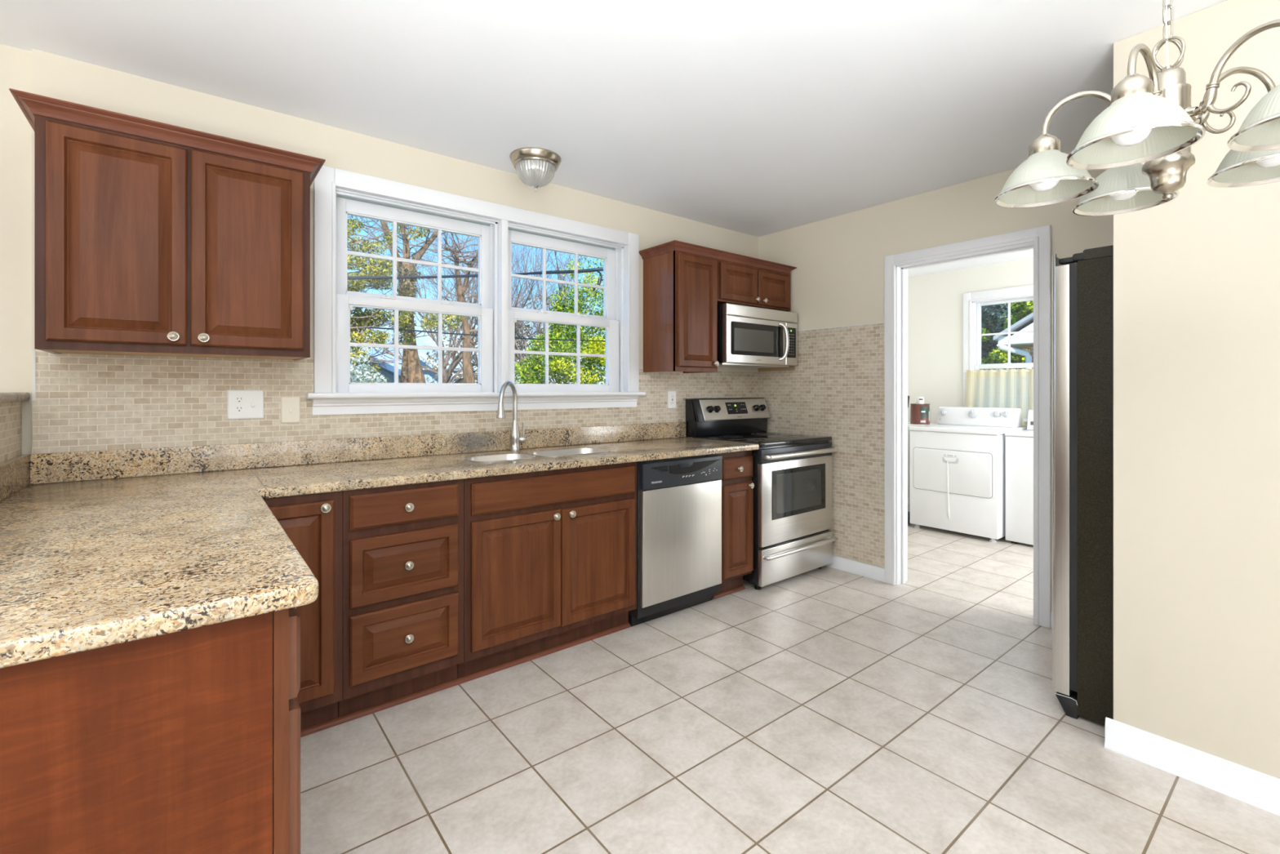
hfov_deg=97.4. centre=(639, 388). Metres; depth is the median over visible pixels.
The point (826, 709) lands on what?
floor
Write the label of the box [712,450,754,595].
base cabinet
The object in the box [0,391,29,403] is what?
ledge
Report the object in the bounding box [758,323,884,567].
tile backsplash
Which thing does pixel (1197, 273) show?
wall
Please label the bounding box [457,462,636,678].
base cabinet
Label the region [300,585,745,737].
trim
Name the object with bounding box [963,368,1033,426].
cafe curtain
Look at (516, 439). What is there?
faucet
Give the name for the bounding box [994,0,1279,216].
chandelier
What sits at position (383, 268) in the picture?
tree
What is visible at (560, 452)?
basin
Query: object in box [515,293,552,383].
thicket
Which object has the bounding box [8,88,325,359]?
upper cabinet
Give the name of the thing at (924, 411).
label
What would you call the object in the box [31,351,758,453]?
backsplash
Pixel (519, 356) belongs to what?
bare tree
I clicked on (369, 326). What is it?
cable
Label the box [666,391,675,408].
wall plate
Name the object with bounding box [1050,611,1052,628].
baseboard
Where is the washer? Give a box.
[1004,409,1033,545]
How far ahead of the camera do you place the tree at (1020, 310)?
13.48 m
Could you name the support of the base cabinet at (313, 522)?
on the floor
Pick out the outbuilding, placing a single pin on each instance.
(1022, 340)
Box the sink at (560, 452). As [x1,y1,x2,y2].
[464,447,610,462]
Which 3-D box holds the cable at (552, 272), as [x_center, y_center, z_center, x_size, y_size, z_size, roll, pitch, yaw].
[-0.690,-1.417,6.973,6.341,0.812,2.651,0,0,-6]
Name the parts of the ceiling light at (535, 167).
lamp shade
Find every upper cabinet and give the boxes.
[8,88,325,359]
[639,240,722,373]
[717,250,796,311]
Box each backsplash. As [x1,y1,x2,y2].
[0,401,22,462]
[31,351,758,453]
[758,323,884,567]
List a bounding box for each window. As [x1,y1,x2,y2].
[306,165,645,414]
[963,284,1033,422]
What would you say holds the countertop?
on the base cabinet at (550, 556)
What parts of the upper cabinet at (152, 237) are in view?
door, crown moulding, knob, knob, door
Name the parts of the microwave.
door, vent panel, door handle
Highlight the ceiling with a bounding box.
[0,0,1227,277]
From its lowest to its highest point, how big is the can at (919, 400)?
0.067 m
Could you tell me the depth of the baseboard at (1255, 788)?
1.77 m
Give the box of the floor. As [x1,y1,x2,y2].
[300,505,1279,853]
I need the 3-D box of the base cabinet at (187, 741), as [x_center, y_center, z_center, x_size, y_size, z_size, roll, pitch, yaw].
[-1.169,0.805,1.238,0.634,0.870,1.133,0,0,-39]
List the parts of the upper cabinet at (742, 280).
door, crown moulding, door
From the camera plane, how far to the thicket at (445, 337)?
26.11 m
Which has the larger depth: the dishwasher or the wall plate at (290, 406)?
the dishwasher
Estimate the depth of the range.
3.66 m
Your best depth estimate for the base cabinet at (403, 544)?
2.16 m
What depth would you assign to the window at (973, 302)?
5.51 m
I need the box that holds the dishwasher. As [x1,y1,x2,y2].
[628,453,722,626]
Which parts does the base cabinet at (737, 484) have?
frame, drawer, door, knob, knob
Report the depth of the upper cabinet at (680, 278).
3.55 m
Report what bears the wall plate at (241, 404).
attached to the wall at (81, 402)
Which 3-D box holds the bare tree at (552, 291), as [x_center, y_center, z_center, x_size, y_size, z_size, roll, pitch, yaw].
[-3.553,-2.865,26.248,9.235,10.351,6.878,0,0,-24]
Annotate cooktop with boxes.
[692,431,831,447]
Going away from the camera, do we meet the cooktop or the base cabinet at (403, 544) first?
the base cabinet at (403, 544)
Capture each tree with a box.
[346,214,478,382]
[346,217,464,372]
[351,223,582,382]
[367,242,573,381]
[377,222,555,383]
[396,231,603,383]
[473,244,605,383]
[515,255,605,384]
[979,302,1018,369]
[981,300,1033,369]
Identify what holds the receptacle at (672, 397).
attached to the wall plate at (671, 395)
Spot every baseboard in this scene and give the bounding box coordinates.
[825,554,884,582]
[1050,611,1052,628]
[1104,716,1279,816]
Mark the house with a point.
(422, 354)
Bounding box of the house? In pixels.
[350,337,476,382]
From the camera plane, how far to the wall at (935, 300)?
5.75 m
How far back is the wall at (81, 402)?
2.29 m
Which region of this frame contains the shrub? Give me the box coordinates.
[350,353,386,382]
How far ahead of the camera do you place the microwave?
3.83 m
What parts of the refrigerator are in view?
door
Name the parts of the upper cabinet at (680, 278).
crown moulding, frame, door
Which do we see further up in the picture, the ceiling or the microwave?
the ceiling
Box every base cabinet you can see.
[0,606,300,853]
[263,490,342,729]
[337,479,463,717]
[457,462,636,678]
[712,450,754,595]
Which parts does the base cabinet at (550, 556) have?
door, drawer, knob, knob, door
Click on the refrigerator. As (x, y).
(1082, 290)
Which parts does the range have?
control knob, control knob, control panel, display panel, control knob, control knob, storage drawer, oven door, drawer handle, door handle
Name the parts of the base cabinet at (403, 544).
drawer, drawer, drawer, knob, knob, knob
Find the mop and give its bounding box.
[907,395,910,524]
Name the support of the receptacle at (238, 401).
attached to the wall plate at (241, 404)
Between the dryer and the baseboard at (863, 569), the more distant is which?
the dryer
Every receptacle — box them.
[234,396,244,412]
[670,395,674,404]
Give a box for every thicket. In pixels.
[350,308,392,382]
[422,281,477,383]
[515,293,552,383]
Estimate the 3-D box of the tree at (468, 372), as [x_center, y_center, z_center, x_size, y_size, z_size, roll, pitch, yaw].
[-4.764,-2.249,15.987,4.376,6.941,4.236,0,0,33]
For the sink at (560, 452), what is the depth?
2.87 m
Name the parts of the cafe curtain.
rod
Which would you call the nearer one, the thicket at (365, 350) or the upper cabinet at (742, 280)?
the upper cabinet at (742, 280)
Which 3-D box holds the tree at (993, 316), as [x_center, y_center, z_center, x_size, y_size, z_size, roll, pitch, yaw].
[9.546,-0.597,14.908,1.703,3.845,1.936,0,0,26]
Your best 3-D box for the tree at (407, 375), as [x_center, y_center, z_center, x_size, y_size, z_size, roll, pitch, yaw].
[-5.545,-2.419,13.432,4.845,6.622,3.536,0,0,-9]
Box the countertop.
[0,421,759,668]
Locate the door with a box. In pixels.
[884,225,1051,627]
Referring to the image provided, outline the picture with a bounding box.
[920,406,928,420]
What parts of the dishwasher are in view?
toe panel, door panel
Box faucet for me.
[496,381,526,451]
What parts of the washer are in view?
lid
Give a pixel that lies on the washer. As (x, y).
(1019, 444)
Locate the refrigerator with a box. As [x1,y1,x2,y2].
[1052,244,1113,725]
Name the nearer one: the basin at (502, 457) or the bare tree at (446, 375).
the basin at (502, 457)
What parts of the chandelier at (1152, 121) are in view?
bulb, lamp shade, arm, bulb, lamp shade, bulb, lamp shade, arm, lamp cord, chain, arm, arm, lamp shade, lamp shade, bulb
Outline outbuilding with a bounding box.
[993,311,1033,368]
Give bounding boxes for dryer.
[908,406,1026,542]
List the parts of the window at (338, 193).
sash, sash, sash, sash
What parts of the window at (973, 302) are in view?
sash, sash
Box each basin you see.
[464,453,535,462]
[527,447,610,456]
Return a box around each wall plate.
[226,390,263,419]
[280,395,300,422]
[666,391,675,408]
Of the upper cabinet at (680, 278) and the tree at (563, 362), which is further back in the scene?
the tree at (563, 362)
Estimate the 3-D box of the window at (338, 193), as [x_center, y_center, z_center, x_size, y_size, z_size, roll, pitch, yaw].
[-0.781,-0.444,3.136,1.897,1.119,0.249,0,0,-39]
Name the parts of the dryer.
control knob, door, control knob, control knob, control knob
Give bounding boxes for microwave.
[717,302,797,368]
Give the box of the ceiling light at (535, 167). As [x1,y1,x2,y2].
[509,146,561,191]
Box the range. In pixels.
[685,397,838,589]
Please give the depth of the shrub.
9.11 m
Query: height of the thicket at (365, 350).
5.030 m
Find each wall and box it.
[0,44,758,454]
[758,168,1113,611]
[907,257,1033,505]
[1113,0,1279,778]
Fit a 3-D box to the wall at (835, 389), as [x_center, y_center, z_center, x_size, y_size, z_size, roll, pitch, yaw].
[2.093,0.022,3.072,0.128,2.436,3.577,0,0,-39]
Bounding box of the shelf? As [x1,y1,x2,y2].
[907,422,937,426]
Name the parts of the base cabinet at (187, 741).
drawer, door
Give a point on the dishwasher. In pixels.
(679, 500)
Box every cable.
[346,266,603,291]
[368,326,605,342]
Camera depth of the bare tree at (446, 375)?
20.85 m
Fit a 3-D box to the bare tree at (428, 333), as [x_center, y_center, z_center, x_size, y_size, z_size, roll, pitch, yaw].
[-7.675,-2.649,25.655,10.001,9.647,8.085,0,0,-21]
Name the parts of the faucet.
spout, lever handle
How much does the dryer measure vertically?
1.072 m

